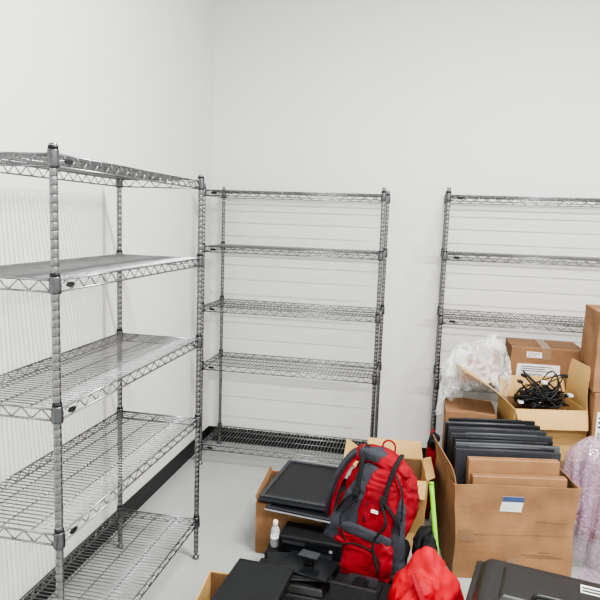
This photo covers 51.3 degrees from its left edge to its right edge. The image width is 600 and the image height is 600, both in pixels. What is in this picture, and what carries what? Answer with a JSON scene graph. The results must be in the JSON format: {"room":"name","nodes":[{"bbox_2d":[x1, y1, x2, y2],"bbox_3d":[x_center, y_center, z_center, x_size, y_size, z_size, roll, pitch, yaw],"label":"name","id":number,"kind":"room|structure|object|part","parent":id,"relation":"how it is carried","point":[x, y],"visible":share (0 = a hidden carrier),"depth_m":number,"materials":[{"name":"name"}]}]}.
{"room":"storage room","nodes":[
{"label":"storage room","id":0,"kind":"room"},
{"bbox_2d":[0,0,215,599],"bbox_3d":[-1.390,-0.350,1.170,0.100,3.700,7.000,3,7,11],"label":"wall","id":1,"kind":"structure","parent":0,"point":[130,83],"depth_m":3.02,"materials":[{"name":"paint"}]},
{"bbox_2d":[19,426,208,599],"bbox_3d":[-1.399,1.433,1.389,0.006,0.110,7.000,3,7,11],"label":"baseboard","id":2,"kind":"structure","parent":1,"relation":"attached to","point":[157,481],"depth_m":3.59,"materials":[{"name":"rubber"}]},
{"bbox_2d":[47,440,599,599],"bbox_3d":[1.336,1.701,0.859,5.800,0.100,7.200,3,7,11],"label":"floor","id":3,"kind":"structure","parent":0,"point":[229,483],"depth_m":3.39,"materials":[{"name":"plastic"}]},
{"bbox_2d":[0,142,204,599],"bbox_3d":[-0.807,0.415,2.478,0.446,1.890,1.206,3,7,11],"label":"wire shelving unit","id":4,"kind":"object","parent":3,"relation":"on","point":[55,270],"visible":1,"depth_m":2.42,"materials":[{"name":"silver metal"}]},
{"bbox_3d":[-0.724,0.496,1.869,0.032,1.890,0.032,3,7,11],"label":"post","id":5,"kind":"part","parent":4,"relation":"part of","materials":[{"name":"silver metal"}]},
{"bbox_3d":[-0.815,0.650,2.508,0.417,0.042,1.177,3,7,11],"label":"shelf","id":6,"kind":"part","parent":4,"relation":"part of","materials":[{"name":"silver metal"}]},
{"bbox_3d":[-0.802,0.260,2.458,0.417,0.042,1.177,3,7,11],"label":"shelf","id":7,"kind":"part","parent":4,"relation":"part of","materials":[{"name":"silver metal"}]},
{"bbox_3d":[-0.789,-0.122,2.408,0.417,0.042,1.177,3,7,11],"label":"shelf","id":8,"kind":"part","parent":4,"relation":"part of","materials":[{"name":"silver metal"}]},
{"bbox_3d":[-0.777,-0.476,2.363,0.417,0.042,1.177,3,7,11],"label":"shelf","id":9,"kind":"part","parent":4,"relation":"part of","materials":[{"name":"silver metal"}]},
{"bbox_3d":[-0.833,1.162,2.574,0.417,0.042,1.177,3,7,11],"label":"shelf","id":10,"kind":"part","parent":4,"relation":"part of","materials":[{"name":"silver metal"}]},
{"bbox_3d":[-0.891,0.333,3.086,0.032,1.890,0.032,3,7,11],"label":"post","id":11,"kind":"part","parent":4,"relation":"part of","materials":[{"name":"silver metal"}]},
{"bbox_3d":[-0.489,0.357,3.007,0.032,1.890,0.032,3,7,11],"label":"post","id":12,"kind":"part","parent":4,"relation":"part of","materials":[{"name":"silver metal"}]},
{"bbox_2d":[195,571,228,599],"bbox_3d":[-0.294,1.307,2.501,0.288,0.150,0.508,3,7,7],"label":"cardboard box","id":13,"kind":"object","parent":3,"relation":"on","point":[214,579],"visible":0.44,"depth_m":2.74,"materials":[{"name":"brown cardboard"}]},
{"bbox_2d":[210,558,293,599],"bbox_3d":[-0.218,1.212,2.526,0.259,0.030,0.522,4,8,15],"label":"computer monitor","id":14,"kind":"object","parent":13,"relation":"on","point":[248,579],"visible":1,"depth_m":2.63,"materials":[{"name":"black plastic"}]},
{"bbox_2d":[255,466,322,552],"bbox_3d":[0.001,1.131,3.362,0.416,0.300,0.430,3,7,8],"label":"cardboard box","id":15,"kind":"object","parent":3,"relation":"on","point":[265,527],"visible":0.24,"depth_m":3.17,"materials":[{"name":"brown cardboard"}]},
{"bbox_2d":[258,460,346,523],"bbox_3d":[0.043,0.994,3.300,0.424,0.058,0.559,5,8,20],"label":"computer monitor","id":16,"kind":"object","parent":15,"relation":"on","point":[308,514],"depth_m":3.21,"materials":[{"name":"black plastic"}]},
{"bbox_3d":[0.030,0.979,3.321,0.349,0.034,0.502,4,8,16],"label":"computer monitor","id":17,"kind":"part","parent":16,"relation":"part of","materials":[{"name":"black plastic"}]},
{"bbox_2d":[200,183,390,465],"bbox_3d":[-0.045,0.195,4.285,1.206,1.915,0.446,3,7,11],"label":"wire shelving unit","id":18,"kind":"object","parent":3,"relation":"on","point":[382,253],"visible":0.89,"depth_m":4.25,"materials":[{"name":"silver metal"}]},
{"bbox_3d":[-0.659,0.185,4.200,0.032,1.915,0.032,3,7,11],"label":"post","id":19,"kind":"part","parent":18,"relation":"part of","materials":[{"name":"silver metal"}]},
{"bbox_3d":[-0.577,0.137,4.599,0.032,1.915,0.032,3,7,11],"label":"post","id":20,"kind":"part","parent":18,"relation":"part of","materials":[{"name":"silver metal"}]},
{"bbox_3d":[-0.073,1.019,4.392,1.177,0.042,0.417,3,7,11],"label":"shelf","id":21,"kind":"part","parent":18,"relation":"part of","materials":[{"name":"silver metal"}]},
{"bbox_3d":[-0.054,0.460,4.320,1.177,0.042,0.417,3,7,11],"label":"shelf","id":22,"kind":"part","parent":18,"relation":"part of","materials":[{"name":"silver metal"}]},
{"bbox_3d":[-0.041,0.066,4.269,1.177,0.042,0.417,3,7,11],"label":"shelf","id":23,"kind":"part","parent":18,"relation":"part of","materials":[{"name":"silver metal"}]},
{"bbox_3d":[-0.027,-0.329,4.218,1.177,0.042,0.417,3,7,11],"label":"shelf","id":24,"kind":"part","parent":18,"relation":"part of","materials":[{"name":"silver metal"}]},
{"bbox_3d":[-0.015,-0.694,4.171,1.177,0.042,0.417,3,7,11],"label":"shelf","id":25,"kind":"part","parent":18,"relation":"part of","materials":[{"name":"silver metal"}]},
{"bbox_3d":[0.487,0.254,3.972,0.032,1.915,0.032,3,7,11],"label":"post","id":26,"kind":"part","parent":18,"relation":"part of","materials":[{"name":"silver metal"}]},
{"bbox_3d":[0.569,0.205,4.371,0.032,1.915,0.032,3,7,11],"label":"post","id":27,"kind":"part","parent":18,"relation":"part of","materials":[{"name":"silver metal"}]},
{"bbox_2d":[259,558,334,599],"bbox_3d":[-0.046,1.286,2.824,0.380,0.126,0.222,4,8,15],"label":"printer","id":28,"kind":"object","parent":3,"relation":"on","point":[295,590],"visible":0.26,"depth_m":2.72,"materials":[{"name":"black plastic"}]},
{"bbox_2d":[266,552,331,582],"bbox_3d":[-0.004,1.209,2.833,0.300,0.022,0.201,2,7,2],"label":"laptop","id":29,"kind":"object","parent":28,"relation":"on","point":[276,558],"visible":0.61,"depth_m":2.85,"materials":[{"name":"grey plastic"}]},
{"bbox_2d":[279,549,339,581],"bbox_3d":[0.039,1.171,2.809,0.240,0.057,0.170,5,8,23],"label":"monitor stand","id":30,"kind":"object","parent":29,"relation":"on","point":[307,563],"visible":0.9,"depth_m":2.80,"materials":[{"name":"black plastic"}]},
{"bbox_3d":[0.043,1.146,2.812,0.090,0.008,0.055,5,8,23],"label":"mounting plate","id":31,"kind":"part","parent":30,"relation":"part of","materials":[{"name":"grey plastic"}]},
{"bbox_2d":[264,540,340,576],"bbox_3d":[0.026,1.265,3.027,0.370,0.120,0.174,4,8,13],"label":"desktop computer","id":32,"kind":"object","parent":3,"relation":"on","point":[273,546],"visible":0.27,"depth_m":3.00,"materials":[{"name":"black plastic"}]},
{"bbox_2d":[271,519,278,540],"bbox_3d":[-0.120,1.131,3.032,0.045,0.130,0.045,3,7,11],"label":"sanitizer bottle","id":33,"kind":"object","parent":32,"relation":"on","point":[274,536],"visible":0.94,"depth_m":3.02,"materials":[{"name":"white plastic"}]},
{"bbox_2d":[278,521,342,561],"bbox_3d":[0.065,1.163,3.011,0.310,0.085,0.154,4,8,15],"label":"desktop computer","id":34,"kind":"object","parent":32,"relation":"on","point":[295,536],"visible":0.87,"depth_m":2.96,"materials":[{"name":"black plastic"}]},
{"bbox_2d":[322,439,419,584],"bbox_3d":[0.323,1.011,2.972,0.455,0.678,0.306,7,9,33],"label":"backpack","id":35,"kind":"object","parent":3,"relation":"on","point":[378,507],"visible":0.88,"depth_m":2.88,"materials":[{"name":"red fabric"}]},
{"bbox_3d":[0.259,1.001,2.974,0.253,0.517,0.102,11,2,27],"label":"grey panel","id":36,"kind":"part","parent":35,"relation":"part of","materials":[{"name":"fabric"}]},
{"bbox_3d":[0.303,1.079,2.888,0.256,0.056,0.041,11,2,27],"label":"pocket trim","id":37,"kind":"part","parent":35,"relation":"part of","materials":[{"name":"grey fabric"}]},
{"bbox_3d":[0.357,0.736,2.992,0.149,0.072,0.139,11,2,27],"label":"lid panel","id":38,"kind":"part","parent":35,"relation":"part of","materials":[{"name":"grey fabric"}]},
{"bbox_3d":[0.365,0.994,2.899,0.187,0.425,0.092,11,2,27],"label":"panel","id":39,"kind":"part","parent":35,"relation":"part of","materials":[{"name":"red fabric"}]},
{"bbox_3d":[0.403,0.774,2.985,0.302,0.125,0.156,11,2,27],"label":"lid","id":40,"kind":"part","parent":35,"relation":"part of","materials":[{"name":"red fabric"}]},
{"bbox_3d":[0.428,0.705,2.996,0.076,0.071,0.013,11,2,27],"label":"grab handle","id":41,"kind":"part","parent":35,"relation":"part of","materials":[{"name":"red fabric"}]},
{"bbox_3d":[0.442,1.105,2.880,0.135,0.415,0.095,11,2,27],"label":"grey panel","id":42,"kind":"part","parent":35,"relation":"part of","materials":[{"name":"fabric"}]},
{"bbox_2d":[344,437,434,549],"bbox_3d":[0.475,1.053,3.413,0.479,0.472,0.461,3,7,7],"label":"cardboard box","id":43,"kind":"object","parent":3,"relation":"on","point":[423,471],"visible":0.17,"depth_m":3.52,"materials":[{"name":"beige cardboard"}]},
{"bbox_2d":[412,526,437,554],"bbox_3d":[0.587,1.186,2.925,0.128,0.338,0.241,3,7,11],"label":"duffel bag","id":44,"kind":"object","parent":3,"relation":"on","point":[424,536],"visible":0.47,"depth_m":2.86,"materials":[{"name":"black fabric"}]},
{"bbox_3d":[0.582,1.077,2.842,0.042,0.102,0.113,9,10,42],"label":"handle","id":45,"kind":"part","parent":44,"relation":"part of","materials":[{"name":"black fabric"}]},
{"bbox_2d":[388,546,463,599],"bbox_3d":[0.328,1.207,2.563,0.735,0.369,0.582,5,8,21],"label":"bag","id":46,"kind":"object","parent":3,"relation":"on","point":[426,576],"visible":0.97,"depth_m":2.53,"materials":[{"name":"fabric"}]},
{"bbox_2d":[425,429,439,518],"bbox_3d":[0.749,1.006,3.587,0.071,0.537,0.120,1,7,-8],"label":"fabric bundle","id":47,"kind":"object","parent":3,"relation":"on","point":[430,451],"visible":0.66,"depth_m":3.55,"materials":[{"name":"fabric"}]},
{"bbox_2d":[429,482,438,553],"bbox_3d":[0.631,1.123,2.906,0.026,0.484,0.267,1,7,-5],"label":"handle","id":48,"kind":"object","parent":3,"relation":"on","point":[431,484],"visible":0.57,"depth_m":2.94,"materials":[{"name":"plastic"}]},
{"bbox_2d":[442,397,496,448],"bbox_3d":[0.994,0.943,3.747,0.295,0.641,0.322,3,7,11],"label":"cardboard box","id":49,"kind":"object","parent":3,"relation":"on","point":[454,407],"visible":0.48,"depth_m":3.64,"materials":[{"name":"brown cardboard"}]},
{"bbox_2d":[433,434,581,577],"bbox_3d":[1.021,1.049,3.220,0.623,0.568,0.492,2,7,0],"label":"cardboard box","id":50,"kind":"object","parent":3,"relation":"on","point":[528,526],"visible":0.81,"depth_m":2.99,"materials":[{"name":"brown cardboard"}]},
{"bbox_2d":[453,432,522,434],"bbox_3d":[1.012,1.001,3.275,0.460,0.621,0.024,3,6,0],"label":"laptop","id":51,"kind":"object","parent":50,"relation":"in","point":[453,432],"visible":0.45,"depth_m":3.24,"materials":[{"name":"black plastic"}]},
{"bbox_2d":[443,422,539,454],"bbox_3d":[1.010,0.977,3.347,0.500,0.649,0.024,2,6,0],"label":"laptop","id":52,"kind":"object","parent":50,"relation":"in","point":[447,424],"visible":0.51,"depth_m":3.30,"materials":[{"name":"black plastic"}]},
{"bbox_2d":[448,418,534,424],"bbox_3d":[1.020,0.966,3.395,0.460,0.659,0.024,2,6,0],"label":"laptop","id":53,"kind":"object","parent":50,"relation":"in","point":[509,421],"visible":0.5,"depth_m":3.35,"materials":[{"name":"black plastic"}]},
{"bbox_2d":[446,421,536,425],"bbox_3d":[1.012,0.976,3.371,0.490,0.645,0.023,3,6,0],"label":"laptop","id":54,"kind":"object","parent":50,"relation":"in","point":[446,421],"visible":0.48,"depth_m":3.33,"materials":[{"name":"grey plastic"}]},
{"bbox_2d":[449,426,538,430],"bbox_3d":[1.012,0.988,3.323,0.480,0.634,0.023,3,6,0],"label":"laptop","id":55,"kind":"object","parent":50,"relation":"in","point":[449,426],"visible":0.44,"depth_m":3.29,"materials":[{"name":"black plastic"}]},
{"bbox_2d":[446,427,546,459],"bbox_3d":[1.020,0.989,3.299,0.510,0.639,0.024,2,6,0],"label":"laptop","id":56,"kind":"object","parent":50,"relation":"in","point":[450,429],"visible":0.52,"depth_m":3.25,"materials":[{"name":"grey plastic"}]},
{"bbox_2d":[449,432,552,460],"bbox_3d":[1.027,1.001,3.251,0.520,0.627,0.023,2,6,0],"label":"laptop","id":57,"kind":"object","parent":50,"relation":"in","point":[452,433],"visible":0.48,"depth_m":3.21,"materials":[{"name":"grey plastic"}]},
{"bbox_2d":[450,435,552,464],"bbox_3d":[1.021,1.009,3.227,0.510,0.617,0.024,3,6,0],"label":"laptop","id":58,"kind":"object","parent":50,"relation":"in","point":[454,437],"visible":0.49,"depth_m":3.18,"materials":[{"name":"black plastic"}]},
{"bbox_2d":[455,439,548,445],"bbox_3d":[1.014,1.016,3.203,0.470,0.609,0.023,2,6,0],"label":"laptop","id":59,"kind":"object","parent":50,"relation":"in","point":[460,440],"visible":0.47,"depth_m":3.16,"materials":[{"name":"black plastic"}]},
{"bbox_2d":[452,446,554,478],"bbox_3d":[1.010,1.030,3.155,0.500,0.594,0.023,2,6,0],"label":"laptop","id":60,"kind":"object","parent":50,"relation":"in","point":[454,447],"visible":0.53,"depth_m":3.12,"materials":[{"name":"black plastic"}]},
{"bbox_2d":[453,448,560,483],"bbox_3d":[1.020,1.036,3.131,0.520,0.589,0.024,3,6,0],"label":"laptop","id":61,"kind":"object","parent":50,"relation":"in","point":[460,459],"visible":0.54,"depth_m":3.09,"materials":[{"name":"grey plastic"}]},
{"bbox_3d":[1.020,1.037,3.138,0.520,0.584,0.011,3,6,0],"label":"lid","id":62,"kind":"part","parent":61,"relation":"part of","materials":[{"name":"grey plastic"}]},
{"bbox_2d":[455,441,559,452],"bbox_3d":[1.032,1.022,3.179,0.525,0.604,0.024,3,6,0],"label":"laptop","id":63,"kind":"object","parent":50,"relation":"in","point":[457,443],"visible":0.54,"depth_m":3.14,"materials":[{"name":"grey plastic"}]},
{"bbox_2d":[465,456,559,483],"bbox_3d":[1.029,1.054,3.074,0.442,0.568,0.042,2,7,0],"label":"cardboard mailer","id":64,"kind":"object","parent":50,"relation":"in","point":[487,465],"visible":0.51,"depth_m":3.02,"materials":[{"name":"brown cardboard"}]},
{"bbox_2d":[470,473,566,487],"bbox_3d":[1.042,1.093,3.028,0.452,0.502,0.042,2,7,0],"label":"cardboard mailer","id":65,"kind":"object","parent":50,"relation":"in","point":[476,478],"visible":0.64,"depth_m":2.98,"materials":[{"name":"brown cardboard"}]},
{"bbox_2d":[430,187,599,452],"bbox_3d":[1.483,0.282,3.982,1.206,1.925,0.446,3,7,11],"label":"wire shelving unit","id":66,"kind":"object","parent":3,"relation":"on","point":[444,256],"visible":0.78,"depth_m":3.88,"materials":[{"name":"silver metal"}]},
{"bbox_3d":[0.951,0.223,4.295,0.032,1.925,0.032,3,7,11],"label":"post","id":67,"kind":"part","parent":66,"relation":"part of","materials":[{"name":"silver metal"}]},
{"bbox_3d":[0.869,0.272,3.896,0.032,1.925,0.032,3,7,11],"label":"post","id":68,"kind":"part","parent":66,"relation":"part of","materials":[{"name":"silver metal"}]},
{"bbox_2d":[438,333,511,413],"bbox_3d":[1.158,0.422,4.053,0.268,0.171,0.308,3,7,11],"label":"plastic bag","id":69,"kind":"object","parent":66,"relation":"on","point":[493,365],"visible":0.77,"depth_m":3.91,"materials":[{"name":"white plastic"}]},
{"bbox_3d":[1.474,0.546,4.016,1.177,0.042,0.417,3,7,11],"label":"shelf","id":70,"kind":"part","parent":66,"relation":"part of","materials":[{"name":"silver metal"}]},
{"bbox_3d":[1.488,0.138,3.963,1.177,0.042,0.417,3,7,11],"label":"shelf","id":71,"kind":"part","parent":66,"relation":"part of","materials":[{"name":"silver metal"}]},
{"bbox_3d":[1.501,-0.254,3.912,1.177,0.042,0.417,3,7,11],"label":"shelf","id":72,"kind":"part","parent":66,"relation":"part of","materials":[{"name":"silver metal"}]},
{"bbox_3d":[1.513,-0.609,3.867,1.177,0.042,0.417,3,7,11],"label":"shelf","id":73,"kind":"part","parent":66,"relation":"part of","materials":[{"name":"silver metal"}]},
{"bbox_2d":[502,337,580,389],"bbox_3d":[1.536,0.403,3.973,0.431,0.251,0.333,3,7,11],"label":"cardboard box","id":74,"kind":"object","parent":66,"relation":"on","point":[536,357],"visible":0.61,"depth_m":3.83,"materials":[{"name":"brown cardboard"}]},
{"bbox_2d":[466,559,599,599],"bbox_3d":[0.941,1.241,2.285,0.650,0.421,0.471,5,8,23],"label":"equipment case","id":75,"kind":"object","parent":3,"relation":"on","point":[492,579],"visible":1,"depth_m":2.33,"materials":[{"name":"black plastic"}]},
{"bbox_3d":[0.910,1.059,2.176,0.197,0.037,0.018,5,8,23],"label":"handle","id":76,"kind":"part","parent":75,"relation":"part of","materials":[{"name":"black plastic"}]},
{"bbox_3d":[0.949,1.075,2.270,0.422,0.022,0.242,5,8,23],"label":"lid panel","id":77,"kind":"part","parent":75,"relation":"part of","materials":[{"name":"black plastic"}]},
{"bbox_2d":[560,461,576,482],"bbox_3d":[1.369,1.083,3.664,0.372,0.411,0.292,2,7,3],"label":"cardboard box","id":78,"kind":"object","parent":3,"relation":"on","point":[561,462],"visible":0.02,"depth_m":3.50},
{"bbox_2d":[455,358,590,460],"bbox_3d":[1.254,0.612,3.591,0.699,0.530,0.376,2,7,-1],"label":"cardboard box","id":79,"kind":"object","parent":78,"relation":"on","point":[568,425],"visible":0.42,"depth_m":3.49,"materials":[{"name":"beige cardboard"}]},
{"bbox_2d":[517,388,559,408],"bbox_3d":[1.384,0.567,3.612,0.218,0.092,0.167,0,8,-18],"label":"cable","id":80,"kind":"object","parent":79,"relation":"in","point":[532,404],"visible":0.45,"depth_m":3.54,"materials":[{"name":"black plastic"}]},
{"bbox_2d":[519,388,564,405],"bbox_3d":[1.386,0.558,3.601,0.224,0.077,0.186,-4,9,-37],"label":"cable","id":81,"kind":"object","parent":80,"relation":"on","point":[520,390],"visible":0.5,"depth_m":3.56,"materials":[{"name":"black plastic"}]},
{"bbox_2d":[515,375,562,396],"bbox_3d":[1.373,0.519,3.598,0.285,0.179,0.162,2,7,-1],"label":"cable","id":82,"kind":"object","parent":79,"relation":"in","point":[518,380],"visible":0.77,"depth_m":3.55,"materials":[{"name":"black plastic"}]},
{"bbox_2d":[523,371,557,408],"bbox_3d":[1.391,0.521,3.557,0.238,0.206,0.176,2,7,-1],"label":"cable","id":83,"kind":"object","parent":79,"relation":"in","point":[532,380],"visible":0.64,"depth_m":3.52,"materials":[{"name":"black plastic"}]},
{"bbox_2d":[521,373,560,400],"bbox_3d":[1.391,0.525,3.590,0.216,0.175,0.184,0,8,-17],"label":"cable","id":84,"kind":"object","parent":79,"relation":"in","point":[522,374],"visible":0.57,"depth_m":3.56,"materials":[{"name":"black plastic"}]},
{"bbox_2d":[520,370,567,407],"bbox_3d":[1.381,0.506,3.585,0.252,0.190,0.224,2,7,-1],"label":"cable","id":85,"kind":"object","parent":84,"relation":"on","point":[563,375],"visible":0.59,"depth_m":3.53,"materials":[{"name":"black plastic"}]},
{"bbox_2d":[519,394,563,402],"bbox_3d":[1.397,0.569,3.591,0.238,0.098,0.138,2,7,-1],"label":"cable","id":86,"kind":"object","parent":79,"relation":"in","point":[546,394],"visible":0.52,"depth_m":3.54,"materials":[{"name":"black plastic"}]},
{"bbox_2d":[521,374,558,408],"bbox_3d":[1.392,0.517,3.593,0.210,0.215,0.125,-2,8,-26],"label":"cable","id":87,"kind":"object","parent":86,"relation":"on","point":[535,388],"visible":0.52,"depth_m":3.54,"materials":[{"name":"black plastic"}]},
{"bbox_2d":[517,385,566,406],"bbox_3d":[1.386,0.553,3.595,0.230,0.078,0.195,0,8,-15],"label":"cable","id":88,"kind":"object","parent":79,"relation":"in","point":[543,386],"visible":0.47,"depth_m":3.54,"materials":[{"name":"black plastic"}]},
{"bbox_2d":[514,389,558,404],"bbox_3d":[1.362,0.564,3.570,0.232,0.082,0.181,2,7,-1],"label":"cable","id":89,"kind":"object","parent":88,"relation":"on","point":[515,400],"visible":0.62,"depth_m":3.54,"materials":[{"name":"black plastic"}]},
{"bbox_2d":[515,390,568,405],"bbox_3d":[1.401,0.563,3.609,0.303,0.086,0.146,2,7,-1],"label":"cable","id":90,"kind":"object","parent":79,"relation":"in","point":[533,390],"visible":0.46,"depth_m":3.55,"materials":[{"name":"black plastic"}]},
{"bbox_2d":[519,393,572,403],"bbox_3d":[1.399,0.568,3.614,0.298,0.091,0.155,2,7,-1],"label":"cable","id":91,"kind":"object","parent":79,"relation":"in","point":[568,394],"visible":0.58,"depth_m":3.55,"materials":[{"name":"black plastic"}]},
{"bbox_2d":[512,387,566,404],"bbox_3d":[1.397,0.568,3.588,0.333,0.084,0.201,2,7,-1],"label":"cable","id":92,"kind":"object","parent":91,"relation":"on","point":[514,397],"visible":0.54,"depth_m":3.56,"materials":[{"name":"black plastic"}]},
{"bbox_2d":[528,396,559,400],"bbox_3d":[1.394,0.562,3.563,0.236,0.055,0.172,-1,8,-24],"label":"cable","id":93,"kind":"object","parent":91,"relation":"on","point":[548,398],"visible":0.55,"depth_m":3.49,"materials":[{"name":"black plastic"}]},
{"bbox_2d":[561,436,599,582],"bbox_3d":[1.574,1.034,3.111,0.523,0.657,0.550,3,7,11],"label":"bubble wrap","id":94,"kind":"object","parent":3,"relation":"on","point":[594,455],"visible":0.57,"depth_m":3.13,"materials":[{"name":"plastic"}]},
{"bbox_2d":[575,458,599,539],"bbox_3d":[1.823,1.106,3.564,0.427,0.421,0.350,3,7,11],"label":"cardboard box","id":95,"kind":"object","parent":3,"relation":"on","point":[580,512],"visible":0.2,"depth_m":3.45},
{"bbox_2d":[584,388,599,464],"bbox_3d":[1.817,0.694,3.523,0.409,0.401,0.352,3,7,11],"label":"cardboard box","id":96,"kind":"object","parent":95,"relation":"on","point":[593,399],"visible":0.38,"depth_m":3.40,"materials":[{"name":"brown cardboard"}]},
{"bbox_2d":[580,304,599,392],"bbox_3d":[1.828,0.274,3.481,0.420,0.441,0.349,3,7,11],"label":"cardboard box","id":97,"kind":"object","parent":96,"relation":"on","point":[590,344],"visible":0.73,"depth_m":3.46,"materials":[{"name":"brown cardboard"}]},
{"bbox_3d":[0.255,1.334,2.711,0.254,0.081,0.242,4,8,15],"label":"computer monitor","id":98,"kind":"object","parent":3,"relation":"on","visible":0},
{"bbox_2d":[324,573,391,599],"bbox_3d":[0.256,1.228,2.687,0.264,0.130,0.244,5,8,19],"label":"computer monitor","id":99,"kind":"object","parent":98,"relation":"on","point":[344,586],"visible":0.94,"depth_m":2.60,"materials":[{"name":"black plastic"}]},
{"bbox_3d":[0.246,1.229,2.658,0.064,0.032,0.155,5,8,19],"label":"stand arm","id":100,"kind":"part","parent":99,"relation":"part of"},
{"bbox_2d":[347,573,378,586],"bbox_3d":[0.277,1.232,2.748,0.130,0.002,0.067,5,8,19],"label":"vent","id":101,"kind":"object","parent":99,"relation":"attached to","point":[351,578],"depth_m":2.74,"materials":[{"name":"grey plastic"}]},
{"bbox_2d":[209,0,599,447],"bbox_3d":[2.111,-0.603,4.068,5.800,3.700,0.100,3,7,11],"label":"wall","id":102,"kind":"structure","parent":0,"point":[416,100],"depth_m":4.30,"materials":[{"name":"paint"}]},
{"bbox_2d":[209,426,435,461],"bbox_3d":[2.043,1.183,4.245,5.594,0.110,0.006,3,7,11],"label":"baseboard","id":103,"kind":"structure","parent":102,"relation":"attached to","point":[211,428],"depth_m":4.67,"materials":[{"name":"rubber"}]}
]}

